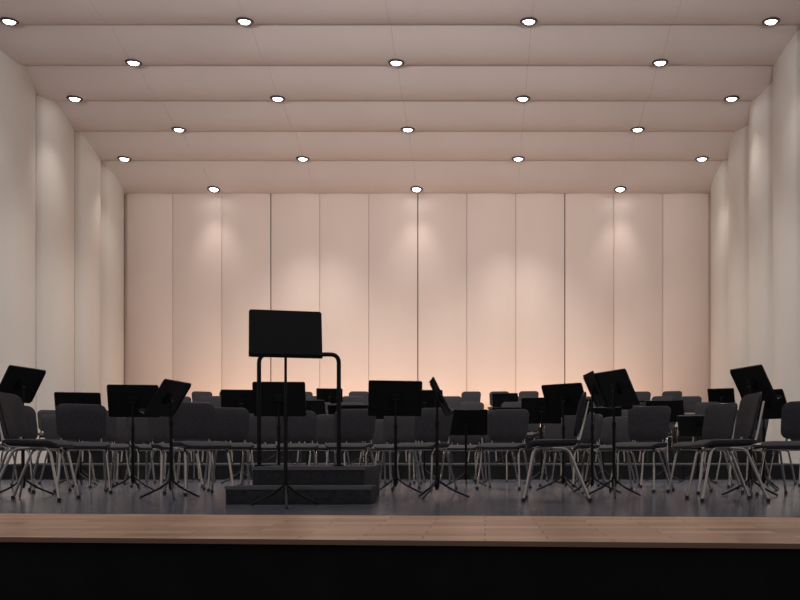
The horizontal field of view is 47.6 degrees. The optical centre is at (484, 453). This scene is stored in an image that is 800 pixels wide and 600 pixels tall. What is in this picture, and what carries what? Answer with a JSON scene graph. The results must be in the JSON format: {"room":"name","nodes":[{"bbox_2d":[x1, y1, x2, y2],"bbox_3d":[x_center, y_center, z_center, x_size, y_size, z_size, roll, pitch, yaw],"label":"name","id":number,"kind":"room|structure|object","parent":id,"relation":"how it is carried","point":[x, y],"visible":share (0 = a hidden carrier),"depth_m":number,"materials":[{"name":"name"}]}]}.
{"room":"concert hall","nodes":[
{"label":"concert hall","id":0,"kind":"room"},
{"bbox_2d":[0,50,123,463],"bbox_3d":[-9.025,-4.230,16.100,0.330,9.200,13.000,0,0,0],"label":"wall","id":1,"kind":"structure","parent":0,"point":[62,208],"depth_m":18.59,"materials":[{"name":"paint"}]},
{"bbox_2d":[0,0,799,193],"bbox_3d":[-1.680,-7.608,15.596,15.300,2.243,14.208,0,0,0],"label":"ceiling","id":2,"kind":"structure","parent":0,"point":[589,77],"depth_m":17.99,"materials":[{"name":"paint"}]},
{"bbox_2d":[0,17,18,25],"bbox_3d":[-8.350,-7.594,15.796,0.310,0.060,0.310,0,5,0],"label":"recessed light","id":3,"kind":"object","parent":2,"relation":"in","point":[4,20],"depth_m":15.75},
{"bbox_2d":[66,95,82,101],"bbox_3d":[-8.350,-7.234,18.318,0.310,0.060,0.310,0,4,0],"label":"recessed light","id":4,"kind":"object","parent":2,"relation":"in","point":[72,98],"depth_m":18.27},
{"bbox_2d":[125,59,141,66],"bbox_3d":[-6.660,-7.417,17.057,0.310,0.060,0.310,0,4,0],"label":"recessed light","id":5,"kind":"object","parent":2,"relation":"in","point":[131,62],"depth_m":17.02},
{"bbox_2d":[207,186,219,192],"bbox_3d":[-6.660,-6.501,22.100,0.310,0.060,0.310,0,-9,0],"label":"recessed light","id":6,"kind":"object","parent":2,"relation":"in","point":[214,189],"depth_m":22.05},
{"bbox_2d":[235,17,253,25],"bbox_3d":[-4.220,-7.594,15.796,0.310,0.060,0.310,0,5,0],"label":"recessed light","id":7,"kind":"object","parent":2,"relation":"in","point":[244,21],"depth_m":15.75,"materials":[{"name":"white glass"}]},
{"bbox_2d":[270,95,284,101],"bbox_3d":[-4.220,-7.234,18.318,0.310,0.060,0.310,0,4,0],"label":"recessed light","id":8,"kind":"object","parent":2,"relation":"in","point":[276,98],"depth_m":18.27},
{"bbox_2d":[388,58,404,66],"bbox_3d":[-1.680,-7.417,17.057,0.310,0.060,0.310,0,4,0],"label":"recessed light","id":9,"kind":"object","parent":2,"relation":"in","point":[395,62],"depth_m":17.01,"materials":[{"name":"white glass"}]},
{"bbox_2d":[410,186,422,192],"bbox_3d":[-1.680,-6.501,22.100,0.310,0.060,0.310,0,-9,0],"label":"recessed light","id":10,"kind":"object","parent":2,"relation":"in","point":[416,189],"depth_m":22.06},
{"bbox_2d":[515,95,529,101],"bbox_3d":[0.770,-7.234,18.318,0.310,0.060,0.310,0,4,0],"label":"recessed light","id":11,"kind":"object","parent":2,"relation":"in","point":[523,98],"depth_m":18.27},
{"bbox_2d":[520,17,537,25],"bbox_3d":[0.770,-7.594,15.796,0.310,0.060,0.310,0,5,0],"label":"recessed light","id":12,"kind":"object","parent":2,"relation":"in","point":[527,21],"depth_m":15.75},
{"bbox_2d":[614,186,626,192],"bbox_3d":[3.320,-6.501,22.100,0.310,0.060,0.310,0,-9,0],"label":"recessed light","id":13,"kind":"object","parent":2,"relation":"in","point":[619,189],"depth_m":22.06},
{"bbox_2d":[652,59,667,66],"bbox_3d":[3.320,-7.417,17.057,0.310,0.060,0.310,0,4,0],"label":"recessed light","id":14,"kind":"object","parent":2,"relation":"in","point":[659,62],"depth_m":17.02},
{"bbox_2d":[724,95,739,101],"bbox_3d":[5.020,-7.234,18.318,0.310,0.060,0.310,0,4,0],"label":"recessed light","id":15,"kind":"object","parent":2,"relation":"in","point":[732,98],"depth_m":18.27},
{"bbox_2d":[762,17,779,25],"bbox_3d":[5.020,-7.594,15.796,0.310,0.060,0.310,0,5,0],"label":"recessed light","id":16,"kind":"object","parent":2,"relation":"in","point":[770,21],"depth_m":15.75,"materials":[{"name":"white glass"}]},
{"bbox_2d":[0,542,799,599],"bbox_3d":[-1.500,0.931,3.969,21.078,1.078,0.030,0,0,5],"label":"stage front","id":17,"kind":"structure","parent":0,"point":[28,570],"depth_m":3.89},
{"bbox_2d":[0,479,799,516],"bbox_3d":[-1.500,0.370,14.374,21.000,0.001,19.252,0,0,0],"label":"floor","id":18,"kind":"structure","parent":0,"point":[503,498],"depth_m":7.16,"materials":[{"name":"wood"}]},
{"bbox_2d":[0,434,35,485],"bbox_3d":[-5.308,-0.057,9.906,0.542,0.853,0.482,0,0,36],"label":"chair","id":19,"kind":"object","parent":18,"relation":"on","point":[2,448],"visible":0.18,"depth_m":10.13,"materials":[{"name":"metal"}]},
{"bbox_2d":[0,365,53,497],"bbox_3d":[-4.095,-0.192,7.859,0.416,1.123,0.500,0,0,8],"label":"music stand","id":20,"kind":"object","parent":18,"relation":"on","point":[23,382],"visible":0.87,"depth_m":7.84,"materials":[{"name":"black metal"}]},
{"bbox_2d":[0,405,71,492],"bbox_3d":[-4.410,-0.057,8.753,0.542,0.853,0.482,0,0,19],"label":"chair","id":21,"kind":"object","parent":18,"relation":"on","point":[30,413],"visible":0.34,"depth_m":8.90,"materials":[{"name":"fabric"}]},
{"bbox_2d":[0,392,80,501],"bbox_3d":[-3.570,-0.057,7.149,0.542,0.853,0.482,0,0,-7],"label":"chair","id":22,"kind":"object","parent":18,"relation":"on","point":[12,411],"visible":1,"depth_m":7.05,"materials":[{"name":"fabric"}]},
{"bbox_2d":[38,415,96,483],"bbox_3d":[-5.117,-0.057,11.030,0.542,0.853,0.482,0,0,42],"label":"chair","id":23,"kind":"object","parent":18,"relation":"on","point":[48,421],"visible":0.3,"depth_m":11.03,"materials":[{"name":"fabric"}]},
{"bbox_2d":[53,392,100,485],"bbox_3d":[-4.767,-0.174,10.564,0.500,1.087,0.416,0,0,-15],"label":"music stand","id":24,"kind":"object","parent":18,"relation":"on","point":[59,397],"visible":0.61,"depth_m":10.49,"materials":[{"name":"black metal"}]},
{"bbox_2d":[60,441,99,481],"bbox_3d":[-5.322,-0.161,11.862,0.500,1.061,0.416,0,0,-20],"label":"music stand","id":25,"kind":"object","parent":18,"relation":"on","point":[80,469],"visible":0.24,"depth_m":11.79,"materials":[{"name":"black metal"}]},
{"bbox_2d":[53,404,112,494],"bbox_3d":[-3.805,-0.057,8.509,0.482,0.853,0.542,0,0,-28],"label":"chair","id":26,"kind":"object","parent":18,"relation":"on","point":[73,421],"visible":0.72,"depth_m":8.63,"materials":[{"name":"fabric"}]},
{"bbox_2d":[71,412,132,488],"bbox_3d":[-4.257,-0.057,10.007,0.482,0.853,0.542,0,0,-44],"label":"chair","id":27,"kind":"object","parent":18,"relation":"on","point":[110,435],"visible":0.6,"depth_m":10.03,"materials":[{"name":"fabric"}]},
{"bbox_2d":[110,417,155,483],"bbox_3d":[-4.497,-0.057,11.467,0.482,0.853,0.542,0,0,-32],"label":"chair","id":28,"kind":"object","parent":18,"relation":"on","point":[121,426],"visible":0.3,"depth_m":11.54,"materials":[{"name":"fabric"}]},
{"bbox_2d":[107,384,160,489],"bbox_3d":[-3.569,-0.166,9.165,0.500,1.070,0.416,0,0,-8],"label":"music stand","id":29,"kind":"object","parent":18,"relation":"on","point":[123,400],"visible":0.92,"depth_m":9.11,"materials":[{"name":"black metal"}]},
{"bbox_2d":[123,417,177,484],"bbox_3d":[-4.020,-0.057,10.813,0.482,0.853,0.542,0,0,-38],"label":"chair","id":30,"kind":"object","parent":18,"relation":"on","point":[141,424],"visible":0.52,"depth_m":10.86,"materials":[{"name":"fabric"}]},
{"bbox_2d":[137,379,199,499],"bbox_3d":[-2.646,-0.115,7.407,0.416,0.969,0.500,0,0,6],"label":"music stand","id":31,"kind":"object","parent":18,"relation":"on","point":[170,394],"visible":1,"depth_m":7.39,"materials":[{"name":"black metal"}]},
{"bbox_2d":[145,416,202,487],"bbox_3d":[-3.456,-0.057,10.008,0.482,0.853,0.542,0,0,-38],"label":"chair","id":32,"kind":"object","parent":18,"relation":"on","point":[158,426],"visible":0.48,"depth_m":10.03,"materials":[{"name":"fabric"}]},
{"bbox_2d":[159,442,199,481],"bbox_3d":[-4.205,-0.057,12.395,0.482,0.853,0.542,0,0,-25],"label":"chair","id":33,"kind":"object","parent":18,"relation":"on","point":[164,479],"visible":0.2,"depth_m":12.28,"materials":[{"name":"metal"}]},
{"bbox_2d":[176,439,215,482],"bbox_3d":[-3.803,-0.057,11.818,0.482,0.853,0.542,0,0,-20],"label":"chair","id":34,"kind":"object","parent":18,"relation":"on","point":[179,452],"visible":0.19,"depth_m":11.71,"materials":[{"name":"metal"}]},
{"bbox_2d":[163,402,233,495],"bbox_3d":[-2.606,-0.057,8.208,0.482,0.853,0.542,0,0,-39],"label":"chair","id":35,"kind":"object","parent":18,"relation":"on","point":[192,420],"visible":0.9,"depth_m":8.30,"materials":[{"name":"fabric"}]},
{"bbox_2d":[202,407,253,491],"bbox_3d":[-2.604,-0.057,9.159,0.482,0.853,0.542,0,0,-22],"label":"chair","id":36,"kind":"object","parent":18,"relation":"on","point":[232,424],"visible":0.7,"depth_m":9.31,"materials":[{"name":"fabric"}]},
{"bbox_2d":[221,389,252,483],"bbox_3d":[-3.041,-0.215,11.265,0.500,1.169,0.416,0,0,-10],"label":"music stand","id":37,"kind":"object","parent":18,"relation":"on","point":[229,398],"visible":0.52,"depth_m":11.20,"materials":[{"name":"black metal"}]},
{"bbox_2d":[239,414,276,484],"bbox_3d":[-2.635,-0.057,10.586,0.482,0.853,0.542,0,0,-14],"label":"chair","id":38,"kind":"object","parent":18,"relation":"on","point":[268,425],"visible":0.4,"depth_m":10.74,"materials":[{"name":"fabric"}]},
{"bbox_2d":[252,382,306,465],"bbox_3d":[-1.973,-0.161,8.666,0.500,1.060,0.416,0,0,-3],"label":"music stand","id":39,"kind":"object","parent":18,"relation":"on","point":[272,393],"visible":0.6,"depth_m":8.62,"materials":[{"name":"black metal"}]},
{"bbox_2d":[249,309,322,508],"bbox_3d":[-1.384,-0.321,6.256,0.500,1.381,0.416,0,0,-14],"label":"music stand","id":40,"kind":"object","parent":18,"relation":"on","point":[284,334],"visible":1,"depth_m":6.30,"materials":[{"name":"black metal"}]},
{"bbox_2d":[275,411,318,465],"bbox_3d":[-2.052,-0.057,9.810,0.482,0.853,0.542,0,0,-14],"label":"chair","id":41,"kind":"object","parent":18,"relation":"on","point":[300,428],"visible":0.69,"depth_m":9.96,"materials":[{"name":"fabric"}]},
{"bbox_2d":[224,352,378,503],"bbox_3d":[-1.375,-0.213,7.317,1.080,1.167,1.406,0,0,0],"label":"podium","id":42,"kind":"object","parent":18,"relation":"on","point":[323,484],"visible":0.88,"depth_m":7.00,"materials":[{"name":"carpet"}]},
{"bbox_2d":[306,400,325,464],"bbox_3d":[-2.450,-0.186,12.466,0.500,1.111,0.416,0,0,0],"label":"music stand","id":43,"kind":"object","parent":18,"relation":"on","point":[317,406],"visible":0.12,"depth_m":12.39,"materials":[{"name":"black metal"}]},
{"bbox_2d":[308,414,349,464],"bbox_3d":[-1.852,-0.057,10.745,0.482,0.853,0.542,0,0,-1],"label":"chair","id":44,"kind":"object","parent":18,"relation":"on","point":[325,422],"visible":0.31,"depth_m":10.90,"materials":[{"name":"fabric"}]},
{"bbox_2d":[328,405,367,464],"bbox_3d":[-1.700,-0.121,11.266,0.500,0.981,0.416,0,0,0],"label":"music stand","id":45,"kind":"object","parent":18,"relation":"on","point":[332,409],"visible":0.09,"depth_m":11.16,"materials":[{"name":"black metal"}]},
{"bbox_2d":[325,409,375,464],"bbox_3d":[-1.399,-0.057,9.410,0.482,0.853,0.542,0,0,4],"label":"chair","id":46,"kind":"object","parent":18,"relation":"on","point":[356,425],"visible":0.76,"depth_m":9.56,"materials":[{"name":"fabric"}]},
{"bbox_2d":[359,419,399,480],"bbox_3d":[-1.449,-0.057,12.285,0.482,0.853,0.542,0,0,8],"label":"chair","id":47,"kind":"object","parent":18,"relation":"on","point":[378,438],"visible":0.17,"depth_m":12.44,"materials":[{"name":"fabric"}]},
{"bbox_2d":[367,380,421,492],"bbox_3d":[-0.844,-0.156,8.414,0.500,1.050,0.416,0,0,-12],"label":"music stand","id":48,"kind":"object","parent":18,"relation":"on","point":[385,397],"visible":0.95,"depth_m":8.36,"materials":[{"name":"black metal"}]},
{"bbox_2d":[374,416,421,485],"bbox_3d":[-1.046,-0.057,10.745,0.482,0.853,0.542,0,0,10],"label":"chair","id":49,"kind":"object","parent":18,"relation":"on","point":[406,424],"visible":0.62,"depth_m":10.90,"materials":[{"name":"fabric"}]},
{"bbox_2d":[1,463,799,479],"bbox_3d":[-1.200,0.260,13.995,12.192,0.220,2.002,0,0,0],"label":"stage riser","id":50,"kind":"object","parent":18,"relation":"on","point":[682,471],"visible":0.51,"depth_m":13.00,"materials":[{"name":"carpet"}]},
{"bbox_2d":[37,410,69,463],"bbox_3d":[-6.805,-0.277,14.191,0.482,0.853,0.542,0,0,-27],"label":"chair","id":51,"kind":"object","parent":50,"relation":"on","point":[41,413],"visible":0.33,"depth_m":14.26,"materials":[{"name":"fabric"}]},
{"bbox_2d":[200,441,233,463],"bbox_3d":[-4.224,-0.277,14.175,0.482,0.853,0.542,0,0,-19],"label":"chair","id":52,"kind":"object","parent":50,"relation":"on","point":[230,451],"visible":0.1,"depth_m":14.02,"materials":[{"name":"metal"}]},
{"bbox_2d":[350,404,383,463],"bbox_3d":[-1.766,-0.294,13.486,0.500,0.887,0.416,0,0,-4],"label":"music stand","id":53,"kind":"object","parent":50,"relation":"on","point":[377,417],"visible":0.2,"depth_m":13.38,"materials":[{"name":"black metal"}]},
{"bbox_2d":[467,410,503,463],"bbox_3d":[0.015,-0.277,14.141,0.482,0.853,0.542,0,0,13],"label":"chair","id":54,"kind":"object","parent":50,"relation":"on","point":[488,410],"visible":0.1,"depth_m":13.96,"materials":[{"name":"fabric"}]},
{"bbox_2d":[492,407,523,463],"bbox_3d":[0.370,-0.274,13.485,0.500,0.847,0.416,0,0,10],"label":"music stand","id":55,"kind":"object","parent":50,"relation":"on","point":[493,408],"visible":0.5,"depth_m":13.39,"materials":[{"name":"black metal"}]},
{"bbox_2d":[505,424,539,463],"bbox_3d":[0.618,-0.277,14.109,0.482,0.853,0.542,0,0,17],"label":"chair","id":56,"kind":"object","parent":50,"relation":"on","point":[531,427],"visible":0.3,"depth_m":14.19,"materials":[{"name":"fabric"}]},
{"bbox_2d":[594,410,627,463],"bbox_3d":[2.008,-0.277,14.219,0.482,0.853,0.542,0,0,15],"label":"chair","id":57,"kind":"object","parent":50,"relation":"on","point":[624,412],"visible":0.06,"depth_m":14.33,"materials":[{"name":"fabric"}]},
{"bbox_2d":[638,422,676,463],"bbox_3d":[2.710,-0.277,14.142,0.482,0.853,0.542,0,0,26],"label":"chair","id":58,"kind":"object","parent":50,"relation":"on","point":[671,424],"visible":0.3,"depth_m":14.17,"materials":[{"name":"metal"}]},
{"bbox_2d":[379,440,425,483],"bbox_3d":[-1.056,-0.057,11.510,0.482,0.853,0.542,0,0,11],"label":"chair","id":59,"kind":"object","parent":18,"relation":"on","point":[424,480],"visible":0.2,"depth_m":11.58,"materials":[{"name":"metal"}]},
{"bbox_2d":[109,437,705,448],"bbox_3d":[-1.200,0.020,17.995,12.192,0.700,2.002,0,0,0],"label":"stage riser","id":60,"kind":"object","parent":18,"relation":"on","point":[680,439],"visible":0.08,"depth_m":17.00,"materials":[{"name":"carpet"}]},
{"bbox_2d":[200,396,220,406],"bbox_3d":[-5.479,-0.756,18.081,0.482,0.853,0.542,0,0,-23],"label":"chair","id":61,"kind":"object","parent":60,"relation":"on","point":[215,401],"visible":0.16,"depth_m":18.26,"materials":[{"name":"fabric"}]},
{"bbox_2d":[316,388,342,402],"bbox_3d":[-3.018,-0.798,17.485,0.500,0.935,0.416,0,0,-8],"label":"music stand","id":62,"kind":"object","parent":60,"relation":"on","point":[329,395],"visible":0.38,"depth_m":17.42,"materials":[{"name":"black metal"}]},
{"bbox_2d":[343,396,363,403],"bbox_3d":[-2.662,-0.756,18.163,0.482,0.853,0.542,0,0,-10],"label":"chair","id":63,"kind":"object","parent":60,"relation":"on","point":[345,398],"visible":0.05,"depth_m":18.35,"materials":[{"name":"fabric"}]},
{"bbox_2d":[443,396,461,408],"bbox_3d":[-0.706,-0.756,18.189,0.482,0.853,0.542,0,0,3],"label":"chair","id":64,"kind":"object","parent":60,"relation":"on","point":[453,402],"visible":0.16,"depth_m":18.37,"materials":[{"name":"fabric"}]},
{"bbox_2d":[492,393,517,406],"bbox_3d":[0.396,-0.754,17.485,0.500,0.847,0.416,0,0,6],"label":"music stand","id":65,"kind":"object","parent":60,"relation":"on","point":[498,399],"visible":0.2,"depth_m":17.42,"materials":[{"name":"black metal"}]},
{"bbox_2d":[651,396,674,436],"bbox_3d":[3.530,-0.756,18.150,0.482,0.853,0.542,0,0,26],"label":"chair","id":66,"kind":"object","parent":60,"relation":"on","point":[654,397],"visible":0.05,"depth_m":18.31,"materials":[{"name":"fabric"}]},
{"bbox_2d":[677,396,701,436],"bbox_3d":[4.142,-0.756,18.205,0.482,0.853,0.542,0,0,17],"label":"chair","id":67,"kind":"object","parent":60,"relation":"on","point":[689,401],"visible":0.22,"depth_m":18.36,"materials":[{"name":"fabric"}]},
{"bbox_2d":[707,388,734,403],"bbox_3d":[4.592,-0.798,17.481,0.500,0.935,0.416,0,0,22],"label":"music stand","id":68,"kind":"object","parent":60,"relation":"on","point":[721,395],"visible":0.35,"depth_m":17.42,"materials":[{"name":"black metal"}]},
{"bbox_2d":[47,449,778,462],"bbox_3d":[-1.200,0.140,15.995,12.192,0.460,2.002,0,0,0],"label":"stage riser","id":69,"kind":"object","parent":18,"relation":"on","point":[683,456],"visible":0.09,"depth_m":15.00,"materials":[{"name":"carpet"}]},
{"bbox_2d":[457,402,483,444],"bbox_3d":[-0.252,-0.516,16.159,0.482,0.853,0.542,0,0,3],"label":"chair","id":70,"kind":"object","parent":69,"relation":"on","point":[464,405],"visible":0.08,"depth_m":16.35,"materials":[{"name":"fabric"}]},
{"bbox_2d":[501,402,526,448],"bbox_3d":[0.491,-0.516,16.111,0.482,0.853,0.542,0,0,9],"label":"chair","id":71,"kind":"object","parent":69,"relation":"on","point":[505,404],"visible":0.09,"depth_m":16.31,"materials":[{"name":"fabric"}]},
{"bbox_2d":[692,402,719,441],"bbox_3d":[3.975,-0.516,16.144,0.482,0.853,0.542,0,0,19],"label":"chair","id":72,"kind":"object","parent":69,"relation":"on","point":[700,407],"visible":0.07,"depth_m":16.34,"materials":[{"name":"fabric"}]},
{"bbox_2d":[391,408,457,491],"bbox_3d":[-0.615,-0.057,9.209,0.482,0.853,0.542,0,0,28],"label":"chair","id":73,"kind":"object","parent":18,"relation":"on","point":[424,430],"visible":0.91,"depth_m":9.31,"materials":[{"name":"fabric"}]},
{"bbox_2d":[406,390,442,480],"bbox_3d":[-0.830,-0.254,12.416,0.500,1.247,0.416,0,0,0],"label":"music stand","id":74,"kind":"object","parent":18,"relation":"on","point":[428,396],"visible":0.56,"depth_m":12.35,"materials":[{"name":"black metal"}]},
{"bbox_2d":[419,377,469,499],"bbox_3d":[-0.335,-0.128,7.508,0.416,0.994,0.500,0,0,-7],"label":"music stand","id":75,"kind":"object","parent":18,"relation":"on","point":[436,484],"visible":1,"depth_m":7.49,"materials":[{"name":"black metal"}]},
{"bbox_2d":[440,435,484,483],"bbox_3d":[-0.284,-0.057,11.391,0.482,0.853,0.542,0,0,11],"label":"chair","id":76,"kind":"object","parent":18,"relation":"on","point":[453,438],"visible":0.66,"depth_m":11.49,"materials":[{"name":"fabric"}]},
{"bbox_2d":[446,409,487,485],"bbox_3d":[-0.220,-0.071,10.416,0.500,0.881,0.416,0,0,0],"label":"music stand","id":77,"kind":"object","parent":18,"relation":"on","point":[465,422],"visible":0.9,"depth_m":10.35,"materials":[{"name":"black metal"}]},
{"bbox_2d":[473,435,517,481],"bbox_3d":[0.152,-0.057,12.075,0.482,0.853,0.542,0,0,18],"label":"chair","id":78,"kind":"object","parent":18,"relation":"on","point":[487,440],"visible":0.24,"depth_m":12.18,"materials":[{"name":"metal"}]},
{"bbox_2d":[476,409,531,489],"bbox_3d":[0.203,-0.057,9.510,0.482,0.853,0.542,0,0,16],"label":"chair","id":79,"kind":"object","parent":18,"relation":"on","point":[503,424],"visible":1,"depth_m":9.65,"materials":[{"name":"fabric"}]},
{"bbox_2d":[521,397,561,483],"bbox_3d":[0.700,-0.165,11.216,0.500,1.069,0.416,0,0,0],"label":"music stand","id":80,"kind":"object","parent":18,"relation":"on","point":[536,407],"visible":0.7,"depth_m":11.16,"materials":[{"name":"black metal"}]},
{"bbox_2d":[530,418,578,482],"bbox_3d":[0.904,-0.057,11.818,0.482,0.853,0.542,0,0,30],"label":"chair","id":81,"kind":"object","parent":18,"relation":"on","point":[551,431],"visible":0.27,"depth_m":12.00,"materials":[{"name":"fabric"}]},
{"bbox_2d":[521,392,591,501],"bbox_3d":[0.570,-0.057,7.149,0.542,0.853,0.482,0,0,5],"label":"chair","id":82,"kind":"object","parent":18,"relation":"on","point":[555,444],"visible":1,"depth_m":6.95,"materials":[{"name":"fabric"}]},
{"bbox_2d":[536,383,590,490],"bbox_3d":[0.824,-0.164,8.999,0.500,1.066,0.416,0,0,42],"label":"music stand","id":83,"kind":"object","parent":18,"relation":"on","point":[560,399],"visible":0.98,"depth_m":8.95,"materials":[{"name":"black metal"}]},
{"bbox_2d":[539,412,599,487],"bbox_3d":[0.956,-0.057,10.208,0.482,0.853,0.542,0,0,40],"label":"chair","id":84,"kind":"object","parent":18,"relation":"on","point":[569,420],"visible":0.51,"depth_m":10.24,"materials":[{"name":"fabric"}]},
{"bbox_2d":[549,414,606,485],"bbox_3d":[1.121,-0.057,10.813,0.482,0.853,0.542,0,0,40],"label":"chair","id":85,"kind":"object","parent":18,"relation":"on","point":[599,418],"visible":0.32,"depth_m":10.80,"materials":[{"name":"fabric"}]},
{"bbox_2d":[573,371,620,494],"bbox_3d":[1.066,-0.194,8.405,0.416,1.126,0.500,0,0,-4],"label":"music stand","id":86,"kind":"object","parent":18,"relation":"on","point":[597,398],"visible":0.84,"depth_m":8.39,"materials":[{"name":"black metal"}]},
{"bbox_2d":[527,427,678,436],"bbox_3d":[-1.200,-0.100,20.095,12.192,0.940,2.202,0,0,0],"label":"stage riser","id":87,"kind":"object","parent":18,"relation":"on","point":[539,430],"visible":0.02,"depth_m":19.00,"materials":[{"name":"carpet"}]},
{"bbox_2d":[192,391,211,401],"bbox_3d":[-6.354,-0.997,20.270,0.482,0.853,0.542,0,0,-23],"label":"chair","id":88,"kind":"object","parent":87,"relation":"on","point":[196,395],"visible":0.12,"depth_m":20.41,"materials":[{"name":"fabric"}]},
{"bbox_2d":[349,391,367,403],"bbox_3d":[-2.850,-0.997,20.212,0.482,0.853,0.542,0,0,-3],"label":"chair","id":89,"kind":"object","parent":87,"relation":"on","point":[364,394],"visible":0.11,"depth_m":20.40,"materials":[{"name":"fabric"}]},
{"bbox_2d":[461,391,480,401],"bbox_3d":[-0.348,-0.997,20.245,0.482,0.853,0.542,0,0,11],"label":"chair","id":90,"kind":"object","parent":87,"relation":"on","point":[468,396],"visible":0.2,"depth_m":20.42,"materials":[{"name":"fabric"}]},
{"bbox_2d":[487,391,508,409],"bbox_3d":[0.301,-0.997,20.219,0.482,0.853,0.542,0,0,7],"label":"chair","id":91,"kind":"object","parent":87,"relation":"on","point":[490,394],"visible":0.14,"depth_m":20.41,"materials":[{"name":"fabric"}]},
{"bbox_2d":[519,391,538,396],"bbox_3d":[0.952,-0.997,20.133,0.482,0.853,0.542,0,0,11],"label":"chair","id":92,"kind":"object","parent":87,"relation":"on","point":[522,393],"visible":0.09,"depth_m":20.32,"materials":[{"name":"fabric"}]},
{"bbox_2d":[635,391,650,405],"bbox_3d":[3.502,-0.997,20.256,0.482,0.853,0.542,0,0,10],"label":"chair","id":93,"kind":"object","parent":87,"relation":"on","point":[644,395],"visible":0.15,"depth_m":20.42,"materials":[{"name":"fabric"}]},
{"bbox_2d":[662,391,681,399],"bbox_3d":[4.154,-0.997,20.146,0.482,0.853,0.542,0,0,22],"label":"chair","id":94,"kind":"object","parent":87,"relation":"on","point":[676,395],"visible":0.13,"depth_m":20.30,"materials":[{"name":"fabric"}]},
{"bbox_2d":[586,407,621,480],"bbox_3d":[1.611,-0.131,12.265,0.500,1.001,0.416,0,0,10],"label":"music stand","id":95,"kind":"object","parent":18,"relation":"on","point":[604,411],"visible":0.31,"depth_m":12.17,"materials":[{"name":"black metal"}]},
{"bbox_2d":[584,416,635,483],"bbox_3d":[1.597,-0.057,11.467,0.482,0.853,0.542,0,0,34],"label":"chair","id":96,"kind":"object","parent":18,"relation":"on","point":[621,422],"visible":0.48,"depth_m":11.57,"materials":[{"name":"fabric"}]},
{"bbox_2d":[589,368,644,497],"bbox_3d":[1.170,-0.173,7.777,0.416,1.084,0.500,0,0,-24],"label":"music stand","id":97,"kind":"object","parent":18,"relation":"on","point":[616,387],"visible":0.98,"depth_m":7.74,"materials":[{"name":"black metal"}]},
{"bbox_2d":[609,440,668,487],"bbox_3d":[1.758,-0.057,10.207,0.542,0.853,0.482,0,0,-40],"label":"chair","id":98,"kind":"object","parent":18,"relation":"on","point":[631,451],"visible":0.18,"depth_m":10.16,"materials":[{"name":"metal"}]},
{"bbox_2d":[609,406,674,492],"bbox_3d":[1.555,-0.057,8.908,0.482,0.853,0.542,0,0,33],"label":"chair","id":99,"kind":"object","parent":18,"relation":"on","point":[644,422],"visible":0.95,"depth_m":9.01,"materials":[{"name":"fabric"}]},
{"bbox_2d":[646,400,683,480],"bbox_3d":[2.442,-0.176,12.162,0.500,1.091,0.416,0,0,20],"label":"music stand","id":100,"kind":"object","parent":18,"relation":"on","point":[676,406],"visible":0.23,"depth_m":12.07,"materials":[{"name":"black metal"}]},
{"bbox_2d":[677,415,716,483],"bbox_3d":[2.672,-0.055,11.262,0.500,0.849,0.416,0,0,20],"label":"music stand","id":101,"kind":"object","parent":18,"relation":"on","point":[688,425],"visible":0.7,"depth_m":11.21,"materials":[{"name":"black metal"}]},
{"bbox_2d":[667,403,743,494],"bbox_3d":[2.079,-0.057,8.504,0.542,0.853,0.482,0,0,-25],"label":"chair","id":102,"kind":"object","parent":18,"relation":"on","point":[719,422],"visible":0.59,"depth_m":8.54,"materials":[{"name":"fabric"}]},
{"bbox_2d":[685,392,769,501],"bbox_3d":[1.910,-0.057,7.120,0.542,0.853,0.482,0,0,-2],"label":"chair","id":103,"kind":"object","parent":18,"relation":"on","point":[749,405],"visible":1,"depth_m":6.98,"materials":[{"name":"fabric"}]},
{"bbox_2d":[700,412,763,487],"bbox_3d":[2.759,-0.057,10.105,0.542,0.853,0.482,0,0,-30],"label":"chair","id":104,"kind":"object","parent":18,"relation":"on","point":[754,432],"visible":0.23,"depth_m":10.07,"materials":[{"name":"metal"}]},
{"bbox_2d":[714,419,772,483],"bbox_3d":[3.197,-0.057,11.124,0.542,0.853,0.482,0,0,-38],"label":"chair","id":105,"kind":"object","parent":18,"relation":"on","point":[759,438],"visible":0.19,"depth_m":11.09,"materials":[{"name":"metal"}]},
{"bbox_2d":[722,364,782,497],"bbox_3d":[2.363,-0.192,7.818,0.416,1.123,0.500,0,0,-16],"label":"music stand","id":106,"kind":"object","parent":18,"relation":"on","point":[750,379],"visible":0.8,"depth_m":7.78,"materials":[{"name":"black metal"}]},
{"bbox_2d":[738,389,786,490],"bbox_3d":[2.900,-0.141,9.242,0.416,1.021,0.500,0,0,-40],"label":"music stand","id":107,"kind":"object","parent":18,"relation":"on","point":[772,409],"visible":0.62,"depth_m":9.18,"materials":[{"name":"black metal"}]},
{"bbox_2d":[755,401,799,495],"bbox_3d":[2.757,-0.057,8.007,0.542,0.853,0.482,0,0,-43],"label":"chair","id":108,"kind":"object","parent":18,"relation":"on","point":[790,412],"visible":1,"depth_m":8.19,"materials":[{"name":"fabric"}]},
{"bbox_2d":[766,439,799,486],"bbox_3d":[3.668,-0.057,10.572,0.542,0.853,0.482,0,0,-33],"label":"chair","id":109,"kind":"object","parent":18,"relation":"on","point":[774,451],"visible":0.32,"depth_m":10.63,"materials":[{"name":"metal"}]},
{"bbox_2d":[0,514,799,548],"bbox_3d":[-1.487,0.381,4.796,21.192,0.022,1.681,0,0,5],"label":"floor","id":110,"kind":"structure","parent":0,"point":[520,531],"depth_m":4.41,"materials":[{"name":"brown wood"}]},
{"bbox_2d":[711,29,799,463],"bbox_3d":[5.665,-4.230,16.100,0.330,9.200,13.000,0,0,0],"label":"wall","id":111,"kind":"structure","parent":0,"point":[755,192],"depth_m":18.04,"materials":[{"name":"paint"}]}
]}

